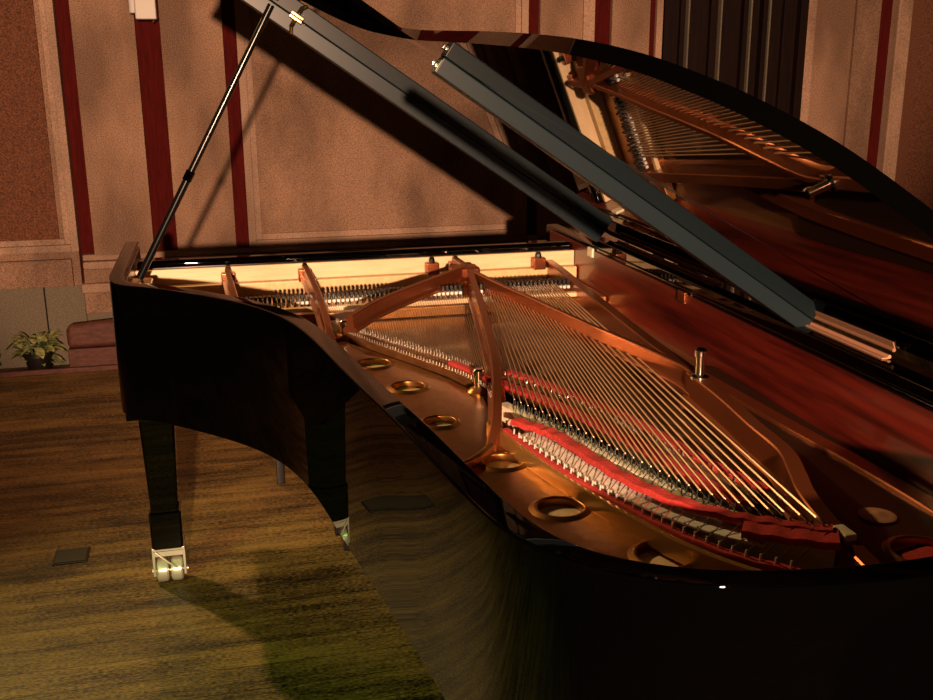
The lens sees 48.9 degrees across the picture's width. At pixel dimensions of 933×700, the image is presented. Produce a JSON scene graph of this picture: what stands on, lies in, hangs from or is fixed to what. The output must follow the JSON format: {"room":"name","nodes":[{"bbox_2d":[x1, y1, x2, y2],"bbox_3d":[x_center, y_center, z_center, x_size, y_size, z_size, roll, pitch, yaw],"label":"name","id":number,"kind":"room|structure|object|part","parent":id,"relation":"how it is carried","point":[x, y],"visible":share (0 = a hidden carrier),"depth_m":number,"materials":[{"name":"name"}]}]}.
{"room":"music room","nodes":[
{"label":"music room","id":0,"kind":"room"},
{"bbox_2d":[0,321,932,699],"bbox_3d":[0.994,1.276,1.571,11.000,0.120,9.905,-4,16,-13],"label":"floor","id":1,"kind":"structure","parent":0,"point":[270,603],"depth_m":3.31,"materials":[{"name":"brown wood"}]},
{"bbox_2d":[5,330,65,369],"bbox_3d":[-2.347,0.003,5.588,0.323,0.221,0.173,-4,16,-13],"label":"potted plant","id":2,"kind":"object","parent":1,"relation":"on","point":[41,357],"visible":0.99,"depth_m":5.57,"materials":[{"name":"green plant"}]},
{"bbox_3d":[-2.344,0.004,5.588,0.112,0.104,0.041,-4,16,-13],"label":"stem","id":3,"kind":"part","parent":2,"relation":"part of","materials":[{"name":"green plant"}]},
{"bbox_3d":[-2.337,0.061,5.607,0.160,0.100,0.160,-4,16,-13],"label":"pot","id":4,"kind":"part","parent":2,"relation":"part of","materials":[{"name":"brown ceramic"}]},
{"bbox_2d":[0,364,117,377],"bbox_3d":[-1.682,0.077,5.672,7.600,0.028,0.025,-4,16,-13],"label":"trim","id":5,"kind":"structure","parent":1,"relation":"on","point":[112,366],"depth_m":5.54,"materials":[{"name":"red wood"}]},
{"bbox_2d":[52,547,90,565],"bbox_3d":[-1.337,0.696,3.472,0.112,0.006,0.112,-4,16,-13],"label":"socket","id":6,"kind":"object","parent":1,"relation":"on","point":[74,555],"visible":1,"depth_m":3.46,"materials":[{"name":"grey metal"}]},
{"bbox_2d":[66,319,116,366],"bbox_3d":[-1.945,-0.043,5.627,0.455,0.285,0.077,-4,16,-13],"label":"wooden chest","id":7,"kind":"object","parent":1,"relation":"on","point":[91,343],"visible":0.53,"depth_m":5.57,"materials":[{"name":"red wood"}]},
{"bbox_3d":[-1.946,-0.105,5.610,0.455,0.157,0.077,-4,16,-13],"label":"lid","id":8,"kind":"part","parent":7,"relation":"part of","materials":[{"name":"red wood"}]},
{"bbox_2d":[275,459,284,483],"bbox_3d":[-0.438,0.230,4.251,0.740,0.480,0.380,-4,16,-13],"label":"piano bench","id":9,"kind":"object","parent":1,"relation":"on","point":[280,472],"visible":0.09,"depth_m":4.05,"materials":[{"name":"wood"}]},
{"bbox_2d":[109,0,932,699],"bbox_3d":[-0.063,-0.049,2.397,1.609,2.005,2.771,-4,16,-13],"label":"grand piano","id":10,"kind":"object","parent":1,"relation":"on","point":[566,465],"visible":1,"depth_m":1.86,"materials":[{"name":"black paint"}]},
{"bbox_3d":[-0.957,0.389,3.226,0.120,0.478,0.120,-4,16,-13],"label":"leg","id":11,"kind":"part","parent":10,"relation":"part of","materials":[{"name":"black paint"}]},
{"bbox_3d":[-0.956,0.665,3.303,0.112,0.098,0.080,-4,16,-13],"label":"caster frame","id":12,"kind":"part","parent":10,"relation":"part of","materials":[{"name":"silver metal"}]},
{"bbox_3d":[-0.154,-0.138,3.020,1.050,0.013,0.020,-4,16,-13],"label":"damper guide rail","id":13,"kind":"part","parent":10,"relation":"part of","materials":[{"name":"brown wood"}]},
{"bbox_3d":[0.111,-0.475,2.055,1.314,0.903,2.268,-4,16,-13],"label":"lid","id":14,"kind":"part","parent":10,"relation":"part of","materials":[{"name":"black paint"}]},
{"bbox_3d":[0.250,0.253,1.676,0.095,0.034,0.836,-11,19,-33],"label":"hitch rail","id":15,"kind":"part","parent":10,"relation":"part of","materials":[{"name":"gold metal"}]},
{"bbox_3d":[0.670,-0.103,2.462,0.044,0.027,2.000,-4,16,-13],"label":"lid hinge rail","id":16,"kind":"part","parent":10,"relation":"part of","materials":[{"name":"black paint"}]},
{"bbox_2d":[538,233,624,241],"bbox_3d":[-0.213,-1.932,5.830,11.000,5.000,0.160,-4,16,-13],"label":"wall","id":17,"kind":"structure","parent":0,"point":[605,235],"depth_m":6.35,"materials":[{"name":"beige paint"}]},
{"bbox_2d":[0,288,52,368],"bbox_3d":[-3.873,-0.011,5.333,3.200,0.500,0.050,-4,16,-13],"label":"wall panel","id":18,"kind":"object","parent":17,"relation":"attached to","point":[24,311],"depth_m":5.62,"materials":[{"name":"grey paint"}]},
{"bbox_2d":[0,0,59,240],"bbox_3d":[-3.820,-2.223,4.702,3.320,3.600,0.112,-4,16,-13],"label":"wall panel","id":19,"kind":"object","parent":17,"relation":"attached to","point":[28,211],"depth_m":5.33,"materials":[{"name":"brown fabric"}]},
{"bbox_2d":[0,258,74,289],"bbox_3d":[-3.783,-0.320,5.227,3.370,0.148,0.130,-4,16,-13],"label":"wall panel","id":20,"kind":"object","parent":17,"relation":"attached to","point":[25,274],"depth_m":5.50,"materials":[{"name":"beige fabric"}]},
{"bbox_2d":[0,0,83,284],"bbox_3d":[-3.771,-2.195,4.712,3.415,3.660,0.131,-4,16,-13],"label":"trim","id":21,"kind":"structure","parent":17,"relation":"attached to","point":[71,242],"depth_m":5.39,"materials":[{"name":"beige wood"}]},
{"bbox_2d":[44,285,87,364],"bbox_3d":[-2.213,-0.125,5.714,0.205,0.500,0.055,-4,16,-13],"label":"wall panel","id":22,"kind":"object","parent":17,"relation":"attached to","point":[66,306],"depth_m":5.66,"materials":[{"name":"grey paint"}]},
{"bbox_2d":[55,0,94,281],"bbox_3d":[-2.090,-2.233,5.173,0.075,3.850,0.035,-4,16,-13],"label":"trim","id":23,"kind":"structure","parent":17,"relation":"attached to","point":[62,6],"depth_m":5.45,"materials":[{"name":"red wood"}]},
{"bbox_2d":[87,312,112,320],"bbox_3d":[-0.028,-0.196,6.244,4.290,0.330,0.050,-4,16,-13],"label":"trim","id":24,"kind":"structure","parent":17,"relation":"attached to","point":[91,316],"depth_m":5.71,"materials":[{"name":"grey paint"}]},
{"bbox_2d":[68,0,153,255],"bbox_3d":[-1.897,-2.314,5.181,0.315,3.700,0.070,-4,16,-13],"label":"wall panel","id":25,"kind":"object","parent":17,"relation":"attached to","point":[103,31],"depth_m":5.45,"materials":[{"name":"beige fabric"}]},
{"bbox_2d":[128,0,157,21],"bbox_3d":[-1.661,-1.817,5.242,0.135,0.272,0.120,-4,16,-13],"label":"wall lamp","id":26,"kind":"object","parent":17,"relation":"attached to","point":[142,9],"visible":1,"depth_m":5.21,"materials":[{"name":"beige plastic"}]},
{"bbox_2d":[134,0,177,250],"bbox_3d":[-1.686,-2.332,5.242,0.125,3.700,0.045,-4,16,-13],"label":"trim","id":27,"kind":"structure","parent":17,"relation":"attached to","point":[148,38],"depth_m":5.53,"materials":[{"name":"red wood"}]},
{"bbox_2d":[158,0,236,251],"bbox_3d":[-1.467,-2.344,5.280,0.320,3.700,0.070,-4,16,-13],"label":"wall panel","id":28,"kind":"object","parent":17,"relation":"attached to","point":[191,34],"depth_m":5.54,"materials":[{"name":"beige paint"}]},
{"bbox_2d":[220,0,248,247],"bbox_3d":[-1.280,-2.360,5.335,0.070,3.700,0.045,-4,16,-13],"label":"trim","id":29,"kind":"structure","parent":17,"relation":"attached to","point":[227,6],"depth_m":5.63,"materials":[{"name":"red wood"}]},
{"bbox_2d":[82,234,537,269],"bbox_3d":[-0.840,-0.597,5.919,2.600,0.035,0.070,-4,16,-13],"label":"trim","id":30,"kind":"structure","parent":17,"relation":"attached to","point":[241,250],"depth_m":5.89,"materials":[{"name":"wood"}]},
{"bbox_2d":[84,242,644,282],"bbox_3d":[-0.022,-0.544,6.135,4.280,0.100,0.075,-4,16,-13],"label":"trim","id":31,"kind":"structure","parent":17,"relation":"attached to","point":[97,275],"depth_m":5.63,"materials":[{"name":"beige paint"}]},
{"bbox_2d":[234,0,514,232],"bbox_3d":[-0.453,-2.417,5.524,1.630,3.700,0.050,-4,16,-13],"label":"wall panel","id":32,"kind":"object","parent":17,"relation":"attached to","point":[333,153],"depth_m":5.79,"materials":[{"name":"beige fabric"}]},
{"bbox_2d":[81,259,673,293],"bbox_3d":[-0.029,-0.490,6.135,4.300,0.055,0.100,-4,16,-13],"label":"trim","id":33,"kind":"structure","parent":17,"relation":"attached to","point":[102,287],"depth_m":5.62,"materials":[{"name":"wood"}]},
{"bbox_2d":[234,0,528,247],"bbox_3d":[-0.450,-2.418,5.510,1.630,3.690,0.076,-4,16,-13],"label":"trim","id":34,"kind":"structure","parent":17,"relation":"attached to","point":[518,227],"depth_m":5.83,"materials":[{"name":"beige wood"}]},
{"bbox_2d":[85,264,689,313],"bbox_3d":[-0.028,-0.411,6.179,4.290,0.120,0.060,-4,16,-13],"label":"trim","id":35,"kind":"structure","parent":17,"relation":"attached to","point":[95,302],"depth_m":5.68,"materials":[{"name":"beige paint"}]},
{"bbox_2d":[526,0,538,234],"bbox_3d":[0.372,-2.476,5.720,0.070,3.700,0.040,-4,16,-13],"label":"trim","id":36,"kind":"structure","parent":17,"relation":"attached to","point":[533,4],"depth_m":5.89,"materials":[{"name":"red paint"}]},
{"bbox_2d":[536,0,582,236],"bbox_3d":[0.555,-2.484,5.747,0.300,3.700,0.070,-4,16,-13],"label":"trim","id":37,"kind":"structure","parent":17,"relation":"attached to","point":[563,18],"depth_m":5.88,"materials":[{"name":"beige paint"}]},
{"bbox_2d":[578,0,594,234],"bbox_3d":[0.693,-2.492,5.771,0.070,3.700,0.085,-4,16,-13],"label":"trim","id":38,"kind":"structure","parent":17,"relation":"attached to","point":[588,31],"depth_m":5.89,"materials":[{"name":"beige wood"}]},
{"bbox_2d":[594,0,610,44],"bbox_3d":[0.775,-2.504,5.813,0.110,3.700,0.040,-4,16,-13],"label":"trim","id":39,"kind":"structure","parent":17,"relation":"attached to","point":[602,7],"depth_m":5.96,"materials":[{"name":"red paint"}]},
{"bbox_2d":[604,0,650,232],"bbox_3d":[0.954,-2.512,5.839,0.250,3.700,0.070,-4,16,-13],"label":"trim","id":40,"kind":"structure","parent":17,"relation":"attached to","point":[629,19],"depth_m":5.97,"materials":[{"name":"beige paint"}]},
{"bbox_2d":[649,0,655,55],"bbox_3d":[1.076,-2.520,5.865,0.030,3.700,0.075,-4,16,-13],"label":"trim","id":41,"kind":"structure","parent":17,"relation":"attached to","point":[653,2],"depth_m":6.00,"materials":[{"name":"red wood"}]},
{"bbox_2d":[645,0,663,253],"bbox_3d":[1.114,-2.230,5.941,0.040,4.300,0.100,-4,16,-13],"label":"trim","id":42,"kind":"structure","parent":17,"relation":"attached to","point":[659,5],"depth_m":5.99,"materials":[{"name":"beige wood"}]},
{"bbox_2d":[653,0,808,303],"bbox_3d":[1.594,-1.729,6.186,0.935,3.200,0.125,-4,16,-13],"label":"door","id":43,"kind":"structure","parent":17,"relation":"in","point":[756,48],"depth_m":6.15,"materials":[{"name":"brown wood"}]},
{"bbox_2d":[800,0,817,123],"bbox_3d":[2.071,-2.295,6.157,0.055,4.300,0.110,-4,16,-13],"label":"trim","id":44,"kind":"structure","parent":17,"relation":"attached to","point":[812,12],"depth_m":6.25,"materials":[{"name":"beige wood"}]},
{"bbox_2d":[808,0,855,144],"bbox_3d":[2.231,-2.311,6.214,0.285,4.300,0.070,-4,16,-13],"label":"trim","id":45,"kind":"structure","parent":17,"relation":"attached to","point":[834,18],"depth_m":6.34,"materials":[{"name":"beige fabric"}]},
{"bbox_2d":[843,0,881,160],"bbox_3d":[2.455,-2.324,6.256,0.170,4.300,0.090,-4,16,-13],"label":"trim","id":46,"kind":"structure","parent":17,"relation":"attached to","point":[867,17],"depth_m":6.38,"materials":[{"name":"beige fabric"}]},
{"bbox_2d":[867,0,892,166],"bbox_3d":[2.585,-2.340,6.311,0.110,4.300,0.040,-4,16,-13],"label":"trim","id":47,"kind":"structure","parent":17,"relation":"attached to","point":[886,11],"depth_m":6.47,"materials":[{"name":"red paint"}]},
{"bbox_2d":[876,0,913,180],"bbox_3d":[2.695,-2.338,6.301,0.100,4.300,0.110,-4,16,-13],"label":"trim","id":48,"kind":"structure","parent":17,"relation":"attached to","point":[902,10],"depth_m":6.45,"materials":[{"name":"beige wood"}]},
{"bbox_2d":[895,0,924,187],"bbox_3d":[2.785,-2.348,6.334,0.090,4.300,0.085,-4,16,-13],"label":"trim","id":49,"kind":"structure","parent":17,"relation":"attached to","point":[918,6],"depth_m":6.49,"materials":[{"name":"beige plaster"}]},
{"bbox_2d":[904,0,932,209],"bbox_3d":[3.945,-2.430,6.610,2.300,4.300,0.070,-4,16,-13],"label":"wall panel","id":50,"kind":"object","parent":17,"relation":"attached to","point":[919,170],"depth_m":6.59,"materials":[{"name":"brown fabric"}]}
]}

